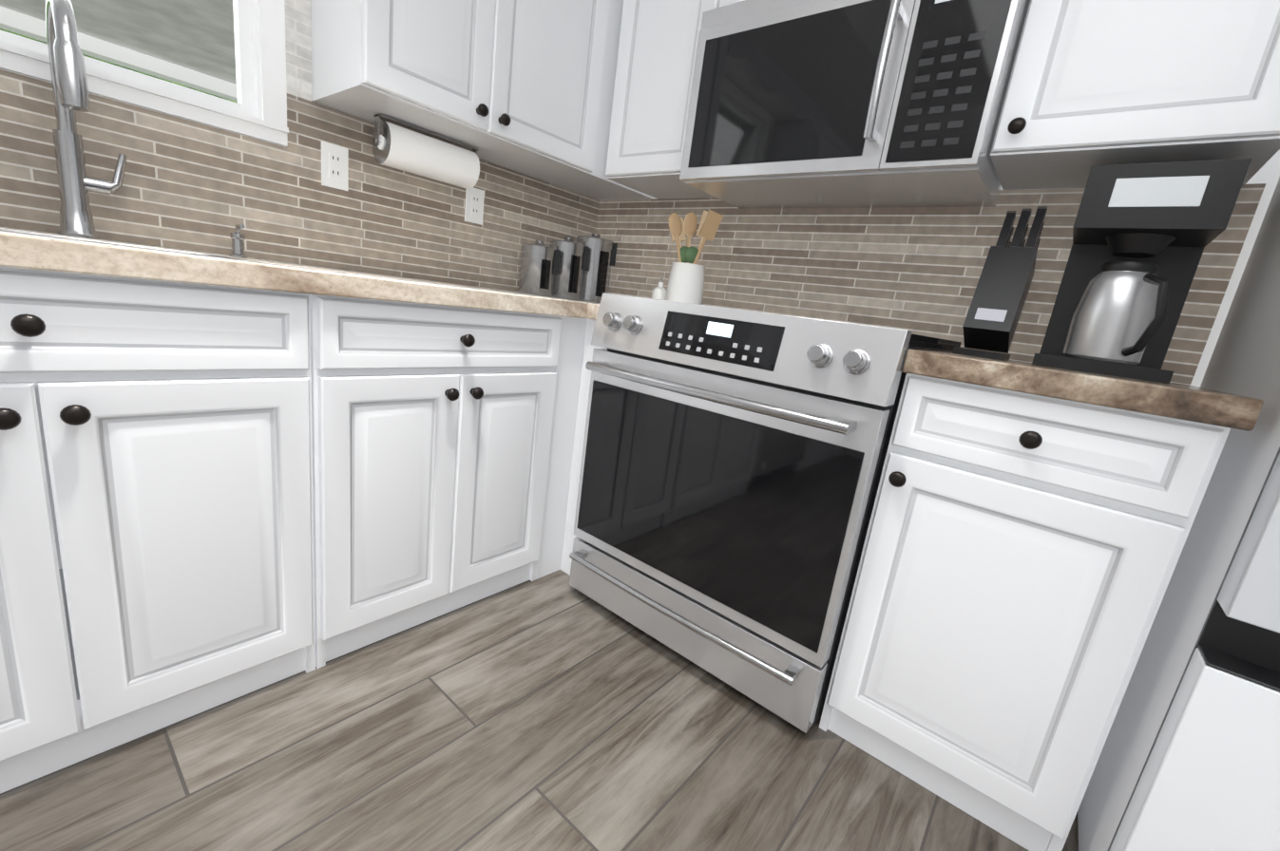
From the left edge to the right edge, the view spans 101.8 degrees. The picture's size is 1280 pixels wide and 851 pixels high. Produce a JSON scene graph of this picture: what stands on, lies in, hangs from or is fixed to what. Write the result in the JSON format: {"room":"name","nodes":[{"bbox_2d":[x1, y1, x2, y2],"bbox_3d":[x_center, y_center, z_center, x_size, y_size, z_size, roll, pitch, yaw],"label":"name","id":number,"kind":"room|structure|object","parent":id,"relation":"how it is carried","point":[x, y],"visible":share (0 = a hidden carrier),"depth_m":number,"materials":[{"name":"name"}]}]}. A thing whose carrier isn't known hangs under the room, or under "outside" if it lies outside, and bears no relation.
{"room":"kitchen","nodes":[
{"label":"kitchen","id":0,"kind":"room"},
{"bbox_2d":[0,68,572,292],"bbox_3d":[-1.423,-0.801,0.985,0.160,2.600,4.020,18,16,37],"label":"wall","id":1,"kind":"structure","parent":0,"point":[204,124],"depth_m":1.28,"materials":[{"name":"white paint"}]},
{"bbox_2d":[0,0,288,146],"bbox_3d":[-1.269,-1.188,0.996,0.194,0.934,0.958,18,16,37],"label":"window","id":2,"kind":"structure","parent":1,"relation":"in","point":[257,109],"depth_m":1.32,"materials":[{"name":"white wood"}]},
{"bbox_2d":[0,0,599,291],"bbox_3d":[-1.330,-1.007,0.876,0.008,1.239,3.687,18,16,37],"label":"tile backsplash","id":3,"kind":"structure","parent":1,"relation":"attached to","point":[189,185],"depth_m":1.43,"materials":[{"name":"beige tile"}]},
{"bbox_2d":[321,140,348,191],"bbox_3d":[-0.892,-0.757,1.520,0.008,0.118,0.072,18,16,37],"label":"electrical outlet","id":4,"kind":"object","parent":3,"relation":"attached to","point":[334,165],"visible":1,"depth_m":1.52,"materials":[{"name":"white plastic"}]},
{"bbox_2d":[464,187,484,225],"bbox_3d":[-0.597,-0.795,1.879,0.008,0.118,0.072,18,16,37],"label":"electrical outlet","id":5,"kind":"object","parent":3,"relation":"attached to","point":[474,206],"visible":0.98,"depth_m":1.88,"materials":[{"name":"white plastic"}]},
{"bbox_2d":[310,0,652,200],"bbox_3d":[-0.360,-1.302,1.696,0.360,0.799,1.158,18,16,37],"label":"upper cabinet","id":6,"kind":"object","parent":1,"relation":"attached to","point":[525,86],"visible":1,"depth_m":1.51,"materials":[{"name":"white wood"}]},
{"bbox_2d":[372,114,479,189],"bbox_3d":[-0.657,-0.840,1.617,0.116,0.126,0.320,18,16,37],"label":"paper towel holder","id":7,"kind":"object","parent":6,"relation":"attached to","point":[403,146],"visible":1,"depth_m":1.56,"materials":[{"name":"white paper"}]},
{"bbox_2d":[0,570,1078,850],"bbox_3d":[0.216,1.079,-0.139,5.000,0.100,4.100,18,16,37],"label":"floor","id":8,"kind":"structure","parent":0,"point":[555,711],"depth_m":1.05,"materials":[{"name":"brown wood"}]},
{"bbox_2d":[0,267,315,794],"bbox_3d":[-1.157,0.125,1.010,0.660,0.868,0.743,18,16,37],"label":"base cabinet","id":9,"kind":"object","parent":8,"relation":"on","point":[157,573],"visible":0.94,"depth_m":0.91,"materials":[{"name":"white wood"}]},
{"bbox_2d":[309,294,561,668],"bbox_3d":[-0.711,0.058,1.550,0.660,0.868,0.657,18,16,37],"label":"base cabinet","id":10,"kind":"object","parent":8,"relation":"on","point":[431,427],"visible":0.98,"depth_m":1.29,"materials":[{"name":"white wood"}]},
{"bbox_2d":[535,316,607,579],"bbox_3d":[-0.253,0.000,2.060,0.716,0.868,0.711,18,16,37],"label":"cabinet filler","id":11,"kind":"object","parent":8,"relation":"on","point":[576,349],"visible":0.14,"depth_m":1.68,"materials":[{"name":"white wood"}]},
{"bbox_2d":[569,292,961,733],"bbox_3d":[0.321,0.150,1.567,0.816,0.950,0.749,18,16,37],"label":"range","id":12,"kind":"object","parent":8,"relation":"on","point":[733,463],"visible":0.96,"depth_m":1.25,"materials":[{"name":"silver metal"}]},
{"bbox_2d":[819,373,1230,850],"bbox_3d":[0.839,0.340,1.234,0.458,0.868,0.660,18,16,37],"label":"base cabinet","id":13,"kind":"object","parent":8,"relation":"on","point":[1021,555],"visible":0.92,"depth_m":0.97,"materials":[{"name":"white wood"}]},
{"bbox_2d":[901,349,1263,431],"bbox_3d":[0.907,-0.102,1.131,0.475,0.046,0.645,18,16,37],"label":"countertop","id":14,"kind":"structure","parent":13,"relation":"on","point":[1194,404],"depth_m":0.86,"materials":[{"name":"stone"}]},
{"bbox_2d":[952,206,1047,360],"bbox_3d":[0.901,-0.356,1.287,0.100,0.374,0.259,18,16,37],"label":"knife block","id":15,"kind":"object","parent":14,"relation":"on","point":[995,310],"visible":1,"depth_m":1.26,"materials":[{"name":"black plastic"}]},
{"bbox_2d":[1031,158,1251,383],"bbox_3d":[1.061,-0.317,1.139,0.220,0.405,0.314,18,16,37],"label":"coffee maker","id":16,"kind":"object","parent":14,"relation":"on","point":[1144,235],"visible":1,"depth_m":1.06,"materials":[{"name":"black plastic"}]},
{"bbox_2d":[1077,176,1279,850],"bbox_3d":[1.405,0.017,0.637,0.905,1.906,0.760,18,16,37],"label":"fridge","id":17,"kind":"object","parent":8,"relation":"on","point":[1189,759],"visible":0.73,"depth_m":0.75,"materials":[{"name":"white metal"}]},
{"bbox_3d":[-2.108,0.267,-0.139,0.660,0.868,0.895,18,16,37],"label":"base cabinet","id":18,"kind":"object","parent":8,"relation":"on","visible":0},
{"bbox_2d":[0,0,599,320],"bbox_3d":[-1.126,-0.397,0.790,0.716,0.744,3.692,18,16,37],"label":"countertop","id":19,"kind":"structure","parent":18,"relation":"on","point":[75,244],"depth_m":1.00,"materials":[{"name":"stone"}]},
{"bbox_2d":[44,0,127,240],"bbox_3d":[-1.124,-0.613,1.064,0.224,0.448,0.120,18,16,37],"label":"faucet","id":20,"kind":"object","parent":19,"relation":"on","point":[66,61],"depth_m":1.08,"materials":[{"name":"silver metal"}]},
{"bbox_2d":[229,223,248,258],"bbox_3d":[-1.034,-0.477,1.342,0.063,0.082,0.038,18,16,37],"label":"soap dispenser","id":21,"kind":"object","parent":19,"relation":"on","point":[238,245],"depth_m":1.34,"materials":[{"name":"silver metal"}]},
{"bbox_2d":[518,240,560,296],"bbox_3d":[-0.405,-0.627,2.065,0.140,0.207,0.136,18,16,37],"label":"canister","id":22,"kind":"object","parent":19,"relation":"on","point":[540,262],"visible":1,"depth_m":2.02,"materials":[{"name":"silver metal"}]},
{"bbox_2d":[549,237,589,300],"bbox_3d":[-0.309,-0.658,2.169,0.150,0.244,0.148,18,16,37],"label":"canister","id":23,"kind":"object","parent":19,"relation":"on","point":[572,267],"visible":0.88,"depth_m":2.12,"materials":[{"name":"silver metal"}]},
{"bbox_2d":[575,233,617,303],"bbox_3d":[-0.207,-0.689,2.274,0.165,0.284,0.165,18,16,37],"label":"canister","id":24,"kind":"object","parent":19,"relation":"on","point":[596,275],"visible":0.81,"depth_m":2.21,"materials":[{"name":"silver metal"}]},
{"bbox_2d":[651,276,666,300],"bbox_3d":[0.077,-0.521,2.053,0.058,0.132,0.058,18,16,37],"label":"soap bottle","id":25,"kind":"object","parent":19,"relation":"on","point":[659,292],"visible":0.62,"depth_m":2.03,"materials":[{"name":"white ceramic"}]},
{"bbox_2d":[665,210,723,305],"bbox_3d":[0.174,-0.604,1.926,0.227,0.375,0.149,18,16,37],"label":"utensil crock","id":26,"kind":"object","parent":19,"relation":"on","point":[685,284],"visible":0.88,"depth_m":1.89,"materials":[{"name":"white ceramic"}]},
{"bbox_2d":[605,149,1279,387],"bbox_3d":[1.676,-0.388,0.988,4.760,2.600,0.160,18,16,37],"label":"wall","id":27,"kind":"structure","parent":0,"point":[1268,173],"depth_m":1.16,"materials":[{"name":"ceramic tile"},{"name":"grout"},{"name":"paint"}]},
{"bbox_2d":[605,0,720,198],"bbox_3d":[0.172,-1.256,1.804,0.399,0.799,0.328,18,16,37],"label":"upper cabinet","id":28,"kind":"object","parent":27,"relation":"attached to","point":[658,47],"visible":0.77,"depth_m":1.73,"materials":[{"name":"white wood"}]},
{"bbox_2d":[719,0,744,7],"bbox_3d":[0.647,-1.309,1.384,0.799,0.384,0.360,18,16,37],"label":"upper cabinet","id":29,"kind":"object","parent":27,"relation":"attached to","point":[722,3],"depth_m":1.52,"materials":[{"name":"white wood"}]},
{"bbox_2d":[679,0,1030,209],"bbox_3d":[0.557,-0.894,1.438,0.796,0.455,0.448,18,16,37],"label":"microwave","id":30,"kind":"object","parent":29,"relation":"attached to","point":[841,104],"visible":1,"depth_m":1.30,"materials":[{"name":"silver metal"}]},
{"bbox_2d":[595,183,1265,384],"bbox_3d":[0.557,-0.554,1.781,2.018,0.442,0.008,18,16,37],"label":"tile backsplash","id":31,"kind":"structure","parent":27,"relation":"attached to","point":[916,271],"depth_m":1.62,"materials":[{"name":"beige tile"}]},
{"bbox_2d":[990,0,1279,190],"bbox_3d":[1.100,-0.956,1.053,0.452,0.799,0.360,18,16,37],"label":"upper cabinet","id":32,"kind":"object","parent":27,"relation":"attached to","point":[1091,83],"visible":1,"depth_m":1.02,"materials":[{"name":"white wood"}]},
{"label":"outside","id":33,"kind":"structure","parent":0,"visible":0},
{"bbox_2d":[0,28,237,102],"bbox_3d":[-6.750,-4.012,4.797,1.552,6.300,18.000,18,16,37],"label":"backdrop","id":34,"kind":"structure","parent":33,"point":[123,66],"depth_m":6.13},
{"bbox_3d":[-3.312,0.122,2.466,4.030,0.300,14.000,18,16,37],"label":"porch","id":35,"kind":"object","parent":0,"visible":0},
{"bbox_2d":[0,6,237,101],"bbox_3d":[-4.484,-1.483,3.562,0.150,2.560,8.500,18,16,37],"label":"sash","id":36,"kind":"object","parent":35,"relation":"on","point":[21,24],"depth_m":3.85,"materials":[{"name":"white wood"}]},
{"bbox_2d":[0,0,236,84],"bbox_3d":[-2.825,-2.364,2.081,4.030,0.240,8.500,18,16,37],"label":"window pane","id":37,"kind":"object","parent":36,"relation":"on","point":[197,35],"depth_m":3.38,"materials":[{"name":"clear glass"}]}
]}

